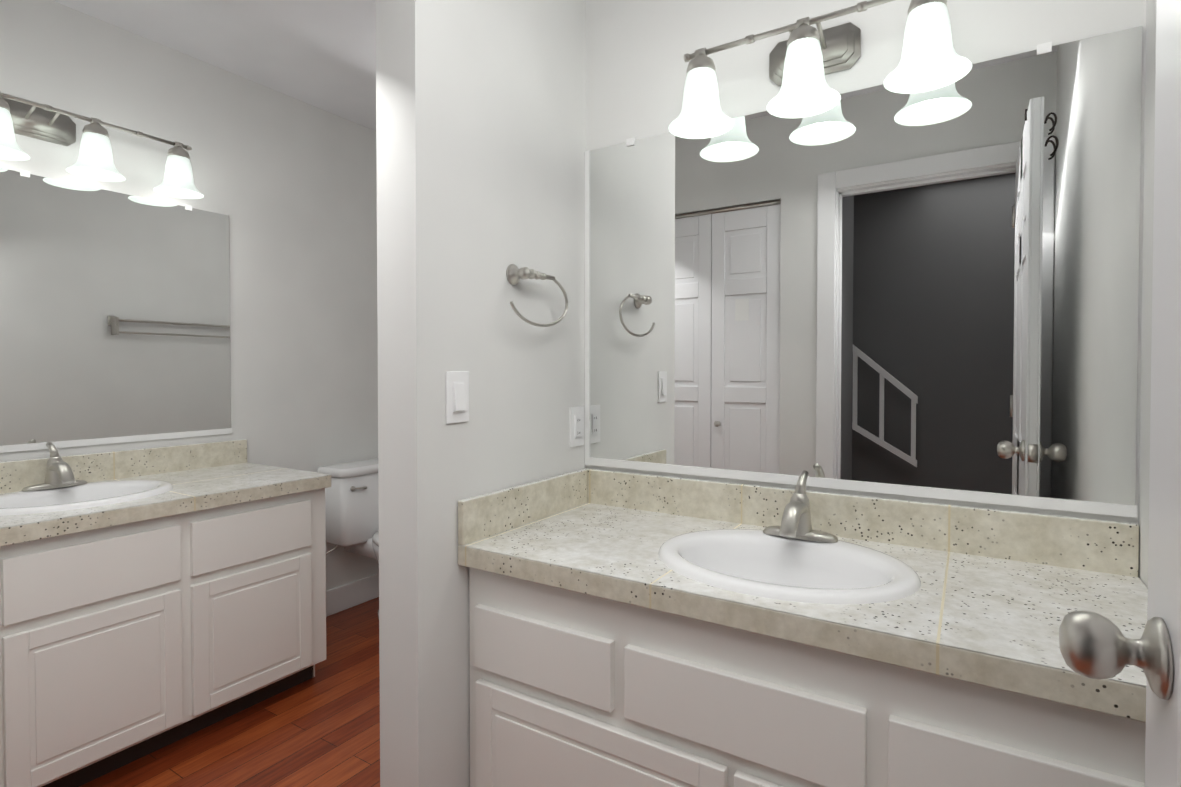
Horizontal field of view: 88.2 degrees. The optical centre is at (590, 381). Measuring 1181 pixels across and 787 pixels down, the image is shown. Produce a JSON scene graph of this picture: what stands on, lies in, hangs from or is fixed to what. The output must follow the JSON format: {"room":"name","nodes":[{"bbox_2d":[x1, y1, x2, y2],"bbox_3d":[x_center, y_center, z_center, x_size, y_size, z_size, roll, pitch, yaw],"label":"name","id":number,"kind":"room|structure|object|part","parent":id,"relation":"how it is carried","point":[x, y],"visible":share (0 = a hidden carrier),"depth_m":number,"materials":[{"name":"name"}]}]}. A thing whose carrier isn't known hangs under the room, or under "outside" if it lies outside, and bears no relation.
{"room":"bathroom","nodes":[
{"label":"bathroom","id":0,"kind":"room"},
{"bbox_2d":[0,0,378,590],"bbox_3d":[-1.566,-0.076,2.615,0.120,2.450,2.890,1,1,32],"label":"wall","id":1,"kind":"structure","parent":0,"point":[287,184],"depth_m":2.68,"materials":[{"name":"grey paint"}]},
{"bbox_2d":[0,91,203,198],"bbox_3d":[-1.771,-0.809,1.982,0.189,0.207,0.928,1,1,32],"label":"sconce","id":2,"kind":"object","parent":1,"relation":"attached to","point":[32,119],"visible":1,"depth_m":2.06,"materials":[{"name":"white glass"}]},
{"bbox_2d":[0,168,231,452],"bbox_3d":[-1.863,-0.233,2.013,0.010,0.923,1.304,1,1,32],"label":"mirror","id":3,"kind":"object","parent":1,"relation":"attached to","point":[114,317],"visible":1,"depth_m":2.20,"materials":[{"name":"clear glass"}]},
{"bbox_2d":[326,573,378,616],"bbox_3d":[-1.154,1.077,3.163,0.018,0.125,1.235,1,1,32],"label":"baseboard","id":4,"kind":"structure","parent":1,"relation":"attached to","point":[350,595],"depth_m":3.06,"materials":[{"name":"white wood"}]},
{"bbox_2d":[53,0,375,130],"bbox_3d":[-0.359,-1.305,1.015,4.200,0.060,4.650,1,1,32],"label":"ceiling","id":5,"kind":"structure","parent":0,"point":[320,54],"depth_m":2.30,"materials":[{"name":"paint"}]},
{"bbox_2d":[79,597,379,786],"bbox_3d":[-0.359,1.205,1.057,4.200,0.060,4.650,1,1,32],"label":"floor","id":6,"kind":"structure","parent":0,"point":[321,728],"depth_m":1.98,"materials":[{"name":"brown wood"}]},
{"bbox_2d":[0,459,330,786],"bbox_3d":[-1.593,0.761,1.900,0.594,0.800,1.380,1,1,32],"label":"bathroom vanity","id":7,"kind":"object","parent":6,"relation":"on","point":[154,599],"depth_m":1.85,"materials":[{"name":"wood"}]},
{"bbox_2d":[0,439,330,546],"bbox_3d":[-1.598,0.334,1.889,0.597,0.147,1.367,1,1,32],"label":"countertop","id":8,"kind":"structure","parent":7,"relation":"on","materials":[{"name":"stone"}]},
{"bbox_2d":[22,442,86,490],"bbox_3d":[-1.715,0.272,1.965,0.172,0.144,0.164,1,1,32],"label":"faucet","id":9,"kind":"object","parent":8,"relation":"on","point":[59,476],"depth_m":1.96,"materials":[{"name":"silver metal"}]},
{"bbox_2d":[0,480,172,515],"bbox_3d":[-1.597,0.426,1.894,0.424,0.160,0.510,1,1,32],"label":"sink","id":10,"kind":"object","parent":8,"relation":"in","point":[44,499],"depth_m":1.93,"materials":[{"name":"ceramic"}]},
{"bbox_2d":[317,458,378,618],"bbox_3d":[-0.908,0.775,2.902,0.706,0.738,0.573,1,1,32],"label":"toilet","id":11,"kind":"object","parent":6,"relation":"on","point":[351,511],"visible":0.23,"depth_m":2.87,"materials":[{"name":"ceramic"}]},
{"bbox_2d":[458,496,1147,786],"bbox_3d":[0.374,0.771,1.280,1.256,0.800,0.539,1,1,32],"label":"bathroom vanity","id":12,"kind":"object","parent":6,"relation":"on","point":[634,630],"depth_m":1.10,"materials":[{"name":"stone"}]},
{"bbox_2d":[658,529,920,604],"bbox_3d":[0.388,0.436,1.249,0.510,0.160,0.424,1,1,32],"label":"sink","id":13,"kind":"object","parent":12,"relation":"in","point":[763,565],"depth_m":1.29,"materials":[{"name":"ceramic"}]},
{"bbox_2d":[763,470,837,542],"bbox_3d":[0.461,0.282,1.364,0.164,0.144,0.172,1,1,32],"label":"faucet","id":14,"kind":"object","parent":12,"relation":"on","point":[796,525],"depth_m":1.37,"materials":[{"name":"silver metal"}]},
{"bbox_2d":[376,0,585,786],"bbox_3d":[0.099,-0.068,2.131,0.123,2.450,1.945,1,1,32],"label":"wall","id":15,"kind":"structure","parent":0,"point":[480,127],"depth_m":1.38,"materials":[{"name":"grey paint"}]},
{"bbox_2d":[445,371,468,423],"bbox_3d":[-0.296,0.035,1.370,0.014,0.115,0.070,1,1,32],"label":"light switch","id":16,"kind":"object","parent":15,"relation":"attached to","point":[457,394],"visible":1,"depth_m":1.36,"materials":[{"name":"plastic"}]},
{"bbox_2d":[458,468,589,539],"bbox_3d":[-0.154,0.317,1.595,0.018,0.101,0.525,1,1,32],"label":"backsplash","id":17,"kind":"structure","parent":15,"relation":"attached to","point":[479,514],"depth_m":1.54,"materials":[{"name":"beige stone"}]},
{"bbox_2d":[506,264,567,326],"bbox_3d":[-0.138,-0.218,1.582,0.054,0.154,0.247,1,1,32],"label":"towel ring","id":18,"kind":"object","parent":15,"relation":"attached to","point":[515,274],"visible":1,"depth_m":1.53,"materials":[{"name":"silver metal"}]},
{"bbox_2d":[570,406,583,446],"bbox_3d":[-0.038,0.133,1.789,0.010,0.115,0.070,1,1,32],"label":"outlet","id":19,"kind":"object","parent":15,"relation":"attached to","point":[576,426],"visible":1,"depth_m":1.78,"materials":[{"name":"plastic"}]},
{"bbox_2d":[585,0,1145,523],"bbox_3d":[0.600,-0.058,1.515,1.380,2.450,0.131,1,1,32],"label":"mirror","id":20,"kind":"object","parent":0,"point":[921,294],"depth_m":1.40,"materials":[{"name":"clear glass"}]},
{"bbox_2d":[669,0,971,138],"bbox_3d":[0.491,-0.735,1.395,0.652,0.207,0.189,1,1,32],"label":"sconce","id":21,"kind":"object","parent":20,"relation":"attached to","point":[805,58],"visible":1,"depth_m":1.37,"materials":[{"name":"white glass"}]},
{"bbox_2d":[1138,0,1156,587],"bbox_3d":[0.680,-0.041,0.454,0.120,2.450,1.605,1,1,32],"label":"wall","id":22,"kind":"structure","parent":0,"point":[1147,254],"depth_m":1.13,"materials":[{"name":"grey paint"}]},
{"bbox_3d":[-1.007,-0.043,0.632,2.930,2.450,0.120,1,1,32],"label":"wall","id":23,"kind":"structure","parent":0,"visible":0},
{"bbox_2d":[1059,0,1180,786],"bbox_3d":[0.361,0.168,0.273,0.181,2.023,0.720,1,1,32],"label":"entry door","id":24,"kind":"structure","parent":23,"relation":"in","point":[1094,645],"depth_m":0.54,"materials":[{"name":"white wood"}]},
{"bbox_3d":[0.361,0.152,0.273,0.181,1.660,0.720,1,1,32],"label":"knob","id":25,"kind":"part","parent":24,"relation":"part of","materials":[{"name":"silver metal"}]}
]}

